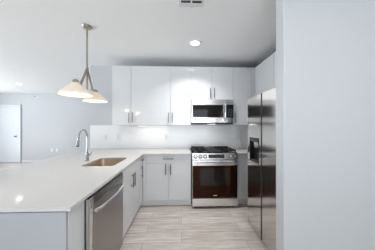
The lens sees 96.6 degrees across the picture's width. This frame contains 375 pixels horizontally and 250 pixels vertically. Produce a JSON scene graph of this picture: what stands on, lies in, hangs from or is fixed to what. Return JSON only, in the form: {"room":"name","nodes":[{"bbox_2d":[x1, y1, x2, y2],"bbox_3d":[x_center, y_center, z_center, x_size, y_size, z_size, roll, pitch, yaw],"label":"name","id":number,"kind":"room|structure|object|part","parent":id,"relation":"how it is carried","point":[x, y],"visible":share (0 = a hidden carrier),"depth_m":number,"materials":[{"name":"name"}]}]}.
{"room":"kitchen","nodes":[
{"label":"kitchen","id":0,"kind":"room"},
{"bbox_2d":[0,93,89,162],"bbox_3d":[-4.793,0.080,6.392,5.680,2.600,0.120,0,0,-2],"label":"wall","id":1,"kind":"structure","parent":0,"point":[48,120],"depth_m":6.32,"materials":[{"name":"paint"}]},
{"bbox_2d":[0,105,20,162],"bbox_3d":[-6.747,0.297,6.209,1.020,2.165,0.105,0,0,-2],"label":"door","id":2,"kind":"structure","parent":1,"relation":"in","point":[10,115],"depth_m":6.23,"materials":[{"name":"white paint"}]},
{"bbox_2d":[22,160,39,161],"bbox_3d":[-4.850,1.335,6.323,5.560,0.090,0.014,0,0,-2],"label":"baseboard","id":3,"kind":"structure","parent":1,"relation":"attached to","point":[22,160],"depth_m":6.28,"materials":[{"name":"white paint"}]},
{"bbox_2d":[0,162,267,249],"bbox_3d":[-2.151,1.430,1.374,10.900,0.100,10.400,0,0,-2],"label":"floor","id":4,"kind":"structure","parent":0,"point":[153,227],"depth_m":2.24,"materials":[{"name":"tile"}]},
{"bbox_2d":[0,201,83,249],"bbox_3d":[-1.167,0.933,1.030,0.942,0.893,0.186,0,0,-2],"label":"end panel","id":5,"kind":"object","parent":4,"relation":"on","point":[58,230],"visible":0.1,"depth_m":0.95,"materials":[{"name":"white paint"}]},
{"bbox_3d":[-1.165,0.937,0.947,0.940,0.886,0.020,0,0,-2],"label":"panel","id":6,"kind":"part","parent":5,"relation":"part of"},
{"bbox_2d":[84,172,123,249],"bbox_3d":[-0.945,0.935,1.463,0.642,0.889,0.648,0,0,-2],"label":"dishwasher","id":7,"kind":"object","parent":4,"relation":"on","point":[103,210],"visible":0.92,"depth_m":1.38,"materials":[{"name":"grey metal"}]},
{"bbox_3d":[-0.698,0.894,1.165,0.054,0.772,0.034,0,0,-2],"label":"trim","id":8,"kind":"part","parent":7,"relation":"part of","materials":[{"name":"metal"}]},
{"bbox_3d":[-0.653,0.608,1.474,0.058,0.028,0.562,0,0,-2],"label":"handle","id":9,"kind":"part","parent":7,"relation":"part of","materials":[{"name":"metal"}]},
{"bbox_2d":[122,158,139,237],"bbox_3d":[-1.014,0.933,2.200,0.641,0.893,0.820,0,0,-2],"label":"base cabinet","id":10,"kind":"object","parent":4,"relation":"on","point":[131,174],"visible":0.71,"depth_m":2.15,"materials":[{"name":"white wood"}]},
{"bbox_3d":[-0.738,0.880,2.005,0.020,0.771,0.406,0,0,-2],"label":"door","id":11,"kind":"part","parent":10,"relation":"part of","materials":[{"name":"white paint"}]},
{"bbox_3d":[-0.752,0.880,2.414,0.020,0.771,0.406,0,0,-2],"label":"door","id":12,"kind":"part","parent":10,"relation":"part of","materials":[{"name":"white paint"}]},
{"bbox_2d":[140,156,143,204],"bbox_3d":[-1.032,0.933,2.707,0.641,0.893,0.188,0,0,-2],"label":"base cabinet","id":13,"kind":"object","parent":4,"relation":"on","point":[141,159],"visible":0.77,"depth_m":2.67,"materials":[{"name":"white wood"}]},
{"bbox_3d":[-0.763,0.952,2.707,0.020,0.629,0.166,0,0,-2],"label":"door","id":14,"kind":"part","parent":13,"relation":"part of","materials":[{"name":"white paint"}]},
{"bbox_2d":[140,154,190,205],"bbox_3d":[-0.395,0.933,3.105,0.900,0.893,0.636,0,0,-2],"label":"base cabinet","id":15,"kind":"object","parent":4,"relation":"on","point":[166,178],"visible":0.96,"depth_m":2.83,"materials":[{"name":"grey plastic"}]},
{"bbox_2d":[0,148,190,212],"bbox_3d":[-0.941,0.475,2.168,2.055,0.021,2.456,0,0,-2],"label":"countertop","id":16,"kind":"structure","parent":15,"relation":"on","point":[62,182],"depth_m":1.47,"materials":[{"name":"white stone"}]},
{"bbox_2d":[76,129,91,160],"bbox_3d":[-1.313,0.253,2.120,0.094,0.423,0.263,0,0,-2],"label":"faucet","id":17,"kind":"object","parent":16,"relation":"on","point":[81,130],"visible":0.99,"depth_m":2.21,"materials":[{"name":"silver metal"}]},
{"bbox_3d":[-1.329,0.203,2.124,0.021,0.323,0.220,0,0,-4],"label":"spout","id":18,"kind":"part","parent":17,"relation":"part of","materials":[{"name":"silver metal"}]},
{"bbox_2d":[86,159,124,165],"bbox_3d":[-1.054,0.587,2.181,0.430,0.200,0.575,0,0,-2],"label":"sink","id":19,"kind":"object","parent":16,"relation":"in","point":[103,162],"visible":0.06,"depth_m":2.44,"materials":[{"name":"metal"}]},
{"bbox_3d":[-0.512,0.952,2.833,0.369,0.629,0.020,0,0,-2],"label":"door","id":20,"kind":"part","parent":15,"relation":"part of","materials":[{"name":"white paint"}]},
{"bbox_3d":[-0.322,0.564,2.840,0.749,0.138,0.020,0,0,-2],"label":"drawer","id":21,"kind":"part","parent":15,"relation":"part of","materials":[{"name":"white paint"}]},
{"bbox_3d":[-0.135,0.952,2.847,0.376,0.629,0.020,0,0,-2],"label":"door","id":22,"kind":"part","parent":15,"relation":"part of","materials":[{"name":"white paint"}]},
{"bbox_2d":[190,146,237,206],"bbox_3d":[0.448,0.897,3.075,0.777,0.966,0.726,0,0,-2],"label":"gas range","id":23,"kind":"object","parent":4,"relation":"on","point":[214,169],"visible":1,"depth_m":2.77,"materials":[{"name":"silver metal"}]},
{"bbox_2d":[190,148,236,152],"bbox_3d":[0.447,0.459,3.120,0.777,0.010,0.634,0,0,-2],"label":"cooktop","id":24,"kind":"object","parent":23,"relation":"in","point":[210,150],"depth_m":2.94,"materials":[{"name":"black metal"}]},
{"bbox_3d":[0.458,0.888,2.797,0.757,0.627,0.048,0,0,-2],"label":"oven door","id":25,"kind":"part","parent":23,"relation":"part of","materials":[{"name":"glass"}]},
{"bbox_3d":[0.459,0.930,2.773,0.745,0.536,0.008,0,0,-2],"label":"oven glass","id":26,"kind":"part","parent":23,"relation":"part of","materials":[{"name":"black glass"}]},
{"bbox_3d":[0.458,1.275,2.798,0.757,0.126,0.050,0,0,-2],"label":"drawer","id":27,"kind":"part","parent":23,"relation":"part of","materials":[{"name":"metal"}]},
{"bbox_3d":[0.459,0.510,2.792,0.757,0.104,0.062,0,0,-2],"label":"control panel","id":28,"kind":"part","parent":23,"relation":"part of","materials":[{"name":"metal"}]},
{"bbox_3d":[0.460,0.623,2.744,0.697,0.027,0.063,0,0,-2],"label":"handle","id":29,"kind":"part","parent":23,"relation":"part of","materials":[{"name":"metal"}]},
{"bbox_2d":[237,154,247,203],"bbox_3d":[1.210,0.933,3.183,0.750,0.893,0.595,0,0,-2],"label":"base cabinet","id":30,"kind":"object","parent":4,"relation":"on","point":[242,158],"visible":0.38,"depth_m":2.88,"materials":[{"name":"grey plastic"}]},
{"bbox_2d":[232,148,247,153],"bbox_3d":[1.212,0.475,3.167,0.746,0.021,0.613,0,0,-2],"label":"countertop","id":31,"kind":"structure","parent":30,"relation":"on","point":[238,150],"depth_m":3.13,"materials":[{"name":"white stone"}]},
{"bbox_2d":[248,87,275,249],"bbox_3d":[1.223,0.491,1.942,0.706,1.778,0.910,0,0,-2],"label":"refrigerator","id":32,"kind":"object","parent":4,"relation":"on","point":[262,106],"visible":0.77,"depth_m":1.95,"materials":[{"name":"silver metal"}]},
{"bbox_3d":[0.902,0.485,2.190,0.070,1.746,0.392,0,0,-2],"label":"freezer door","id":33,"kind":"part","parent":32,"relation":"part of","materials":[{"name":"metal"}]},
{"bbox_3d":[0.919,0.485,1.719,0.070,1.746,0.486,0,0,-2],"label":"fridge door","id":34,"kind":"part","parent":32,"relation":"part of","materials":[{"name":"metal"}]},
{"bbox_2d":[0,0,275,92],"bbox_3d":[-2.151,-1.280,1.374,10.900,0.120,10.400,0,0,-2],"label":"ceiling","id":35,"kind":"structure","parent":0,"point":[43,42],"depth_m":2.28,"materials":[{"name":"paint"}]},
{"bbox_2d":[57,24,107,102],"bbox_3d":[-1.234,-0.773,2.049,0.320,0.894,0.891,0,0,-11],"label":"pendant lamp","id":36,"kind":"object","parent":35,"relation":"hanging from","point":[74,89],"visible":1,"depth_m":2.00,"materials":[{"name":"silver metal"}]},
{"bbox_3d":[-1.183,-0.392,1.766,0.315,0.134,0.315,0,0,-2],"label":"lamp shade","id":37,"kind":"part","parent":36,"relation":"part of","materials":[{"name":"beige glass"}]},
{"bbox_3d":[-1.209,-0.576,1.912,0.027,0.247,0.298,0,0,-10],"label":"arm","id":38,"kind":"part","parent":36,"relation":"part of","materials":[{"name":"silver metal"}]},
{"bbox_3d":[-1.234,-0.941,2.052,0.019,0.489,0.019,0,0,43],"label":"stem","id":39,"kind":"part","parent":36,"relation":"part of","materials":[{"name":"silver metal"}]},
{"bbox_3d":[-1.234,-0.555,2.052,0.021,0.213,0.021,0,0,43],"label":"stem","id":40,"kind":"part","parent":36,"relation":"part of","materials":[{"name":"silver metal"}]},
{"bbox_3d":[-1.260,-0.583,2.189,0.027,0.233,0.292,0,0,-10],"label":"arm","id":41,"kind":"part","parent":36,"relation":"part of","materials":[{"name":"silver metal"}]},
{"bbox_3d":[-1.286,-0.406,2.332,0.315,0.134,0.315,0,0,-2],"label":"lamp shade","id":42,"kind":"part","parent":36,"relation":"part of","materials":[{"name":"beige glass"}]},
{"bbox_2d":[179,0,203,7],"bbox_3d":[0.043,-1.213,1.522,0.244,0.014,0.390,0,0,-2],"label":"ceiling vent","id":43,"kind":"object","parent":35,"relation":"in","point":[182,3],"visible":1,"depth_m":1.66,"materials":[{"name":"white metal"}]},
{"bbox_2d":[189,40,200,45],"bbox_3d":[0.111,-1.216,2.464,0.180,0.008,0.180,0,0,-2],"label":"recessed light","id":44,"kind":"object","parent":35,"relation":"in","point":[193,42],"visible":1,"depth_m":2.46,"materials":[{"name":"white plastic"}]},
{"bbox_2d":[90,65,254,192],"bbox_3d":[-0.136,0.080,3.497,3.660,2.600,0.120,0,0,-2],"label":"wall","id":45,"kind":"structure","parent":0,"point":[100,75],"depth_m":3.38,"materials":[{"name":"paint"}]},
{"bbox_2d":[112,66,150,124],"bbox_3d":[-1.015,-0.542,3.183,0.690,1.065,0.436,0,0,-2],"label":"upper cabinet","id":46,"kind":"object","parent":45,"relation":"attached to","point":[131,85],"visible":0.98,"depth_m":3.01,"materials":[{"name":"white wood"}]},
{"bbox_3d":[-1.185,-0.542,3.009,0.333,1.061,0.020,0,0,-2],"label":"door","id":47,"kind":"part","parent":46,"relation":"part of","materials":[{"name":"white paint"}]},
{"bbox_3d":[-0.840,-0.542,3.022,0.351,1.061,0.020,0,0,-2],"label":"door","id":48,"kind":"part","parent":46,"relation":"part of","materials":[{"name":"white paint"}]},
{"bbox_2d":[90,125,247,148],"bbox_3d":[-0.194,0.229,3.429,3.535,0.474,0.011,0,0,-2],"label":"backsplash","id":49,"kind":"structure","parent":45,"relation":"attached to","point":[131,136],"depth_m":3.42,"materials":[{"name":"stone"}]},
{"bbox_2d":[151,66,190,124],"bbox_3d":[-0.306,-0.542,3.208,0.728,1.065,0.436,0,0,-2],"label":"upper cabinet","id":50,"kind":"object","parent":45,"relation":"attached to","point":[170,86],"visible":1,"depth_m":3.03,"materials":[{"name":"white wood"}]},
{"bbox_2d":[137,125,167,125],"bbox_3d":[-0.677,0.000,3.258,0.600,0.018,0.036,0,0,-2],"label":"light","id":51,"kind":"object","parent":50,"relation":"attached to","point":[137,125],"visible":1,"depth_m":3.24,"materials":[{"name":"white plastic"}]},
{"bbox_3d":[-0.487,-0.542,3.034,0.355,1.061,0.020,0,0,-2],"label":"door","id":52,"kind":"part","parent":50,"relation":"part of","materials":[{"name":"white paint"}]},
{"bbox_3d":[-0.122,-0.542,3.048,0.367,1.061,0.020,0,0,-2],"label":"door","id":53,"kind":"part","parent":50,"relation":"part of","materials":[{"name":"white paint"}]},
{"bbox_2d":[191,67,232,99],"bbox_3d":[0.444,-0.774,3.235,0.774,0.602,0.436,0,0,-2],"label":"upper cabinet","id":54,"kind":"object","parent":45,"relation":"attached to","point":[207,83],"visible":0.96,"depth_m":3.06,"materials":[{"name":"white wood"}]},
{"bbox_3d":[0.256,-0.774,3.061,0.382,0.598,0.020,0,0,-2],"label":"door","id":55,"kind":"part","parent":54,"relation":"part of","materials":[{"name":"white paint"}]},
{"bbox_2d":[191,99,232,123],"bbox_3d":[0.442,-0.247,3.187,0.755,0.442,0.516,0,0,-2],"label":"microwave","id":56,"kind":"object","parent":54,"relation":"attached to","point":[202,111],"visible":0.98,"depth_m":2.99,"materials":[{"name":"silver metal"}]},
{"bbox_3d":[0.384,-0.261,3.001,0.625,0.225,0.034,0,0,-2],"label":"door","id":57,"kind":"part","parent":56,"relation":"part of","materials":[{"name":"glass"}]},
{"bbox_3d":[0.449,-0.421,3.005,0.755,0.093,0.030,0,0,-2],"label":"trim","id":58,"kind":"part","parent":56,"relation":"part of","materials":[{"name":"metal"}]},
{"bbox_3d":[0.449,-0.100,3.005,0.755,0.092,0.030,0,0,-2],"label":"trim","id":59,"kind":"part","parent":56,"relation":"part of","materials":[{"name":"metal"}]},
{"bbox_3d":[0.762,-0.261,3.014,0.128,0.225,0.034,0,0,-2],"label":"control panel","id":60,"kind":"part","parent":56,"relation":"part of","materials":[{"name":"black"}]},
{"bbox_3d":[0.643,-0.774,3.075,0.384,0.598,0.020,0,0,-2],"label":"door","id":61,"kind":"part","parent":54,"relation":"part of","materials":[{"name":"white paint"}]},
{"bbox_2d":[227,67,254,124],"bbox_3d":[1.036,-0.542,3.256,0.411,1.065,0.436,0,0,-2],"label":"upper cabinet","id":62,"kind":"object","parent":45,"relation":"attached to","point":[243,78],"visible":0.8,"depth_m":3.08,"materials":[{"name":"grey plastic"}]},
{"bbox_3d":[1.013,-0.542,3.088,0.348,1.061,0.020,0,0,-2],"label":"door","id":63,"kind":"part","parent":62,"relation":"part of","materials":[{"name":"white paint"}]},
{"bbox_2d":[276,0,374,249],"bbox_3d":[1.955,0.080,1.424,2.390,2.600,0.115,0,0,-2],"label":"wall","id":64,"kind":"structure","parent":0,"point":[325,49],"depth_m":1.34,"materials":[{"name":"paint"}]},
{"bbox_3d":[1.672,0.080,2.487,0.120,2.600,2.030,0,0,-2],"label":"wall","id":65,"kind":"structure","parent":0,"visible":0},
{"bbox_2d":[255,53,273,94],"bbox_3d":[1.431,-0.542,2.785,0.340,1.065,0.617,0,0,-2],"label":"upper cabinet","id":66,"kind":"object","parent":65,"relation":"attached to","point":[264,72],"visible":0.35,"depth_m":2.71,"materials":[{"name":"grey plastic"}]},
{"bbox_2d":[274,52,275,87],"bbox_3d":[1.438,-0.762,2.017,0.381,0.625,0.914,0,0,-2],"label":"upper cabinet","id":67,"kind":"object","parent":65,"relation":"attached to","point":[274,52],"visible":0.05,"depth_m":2.44,"materials":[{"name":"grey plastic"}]}
]}

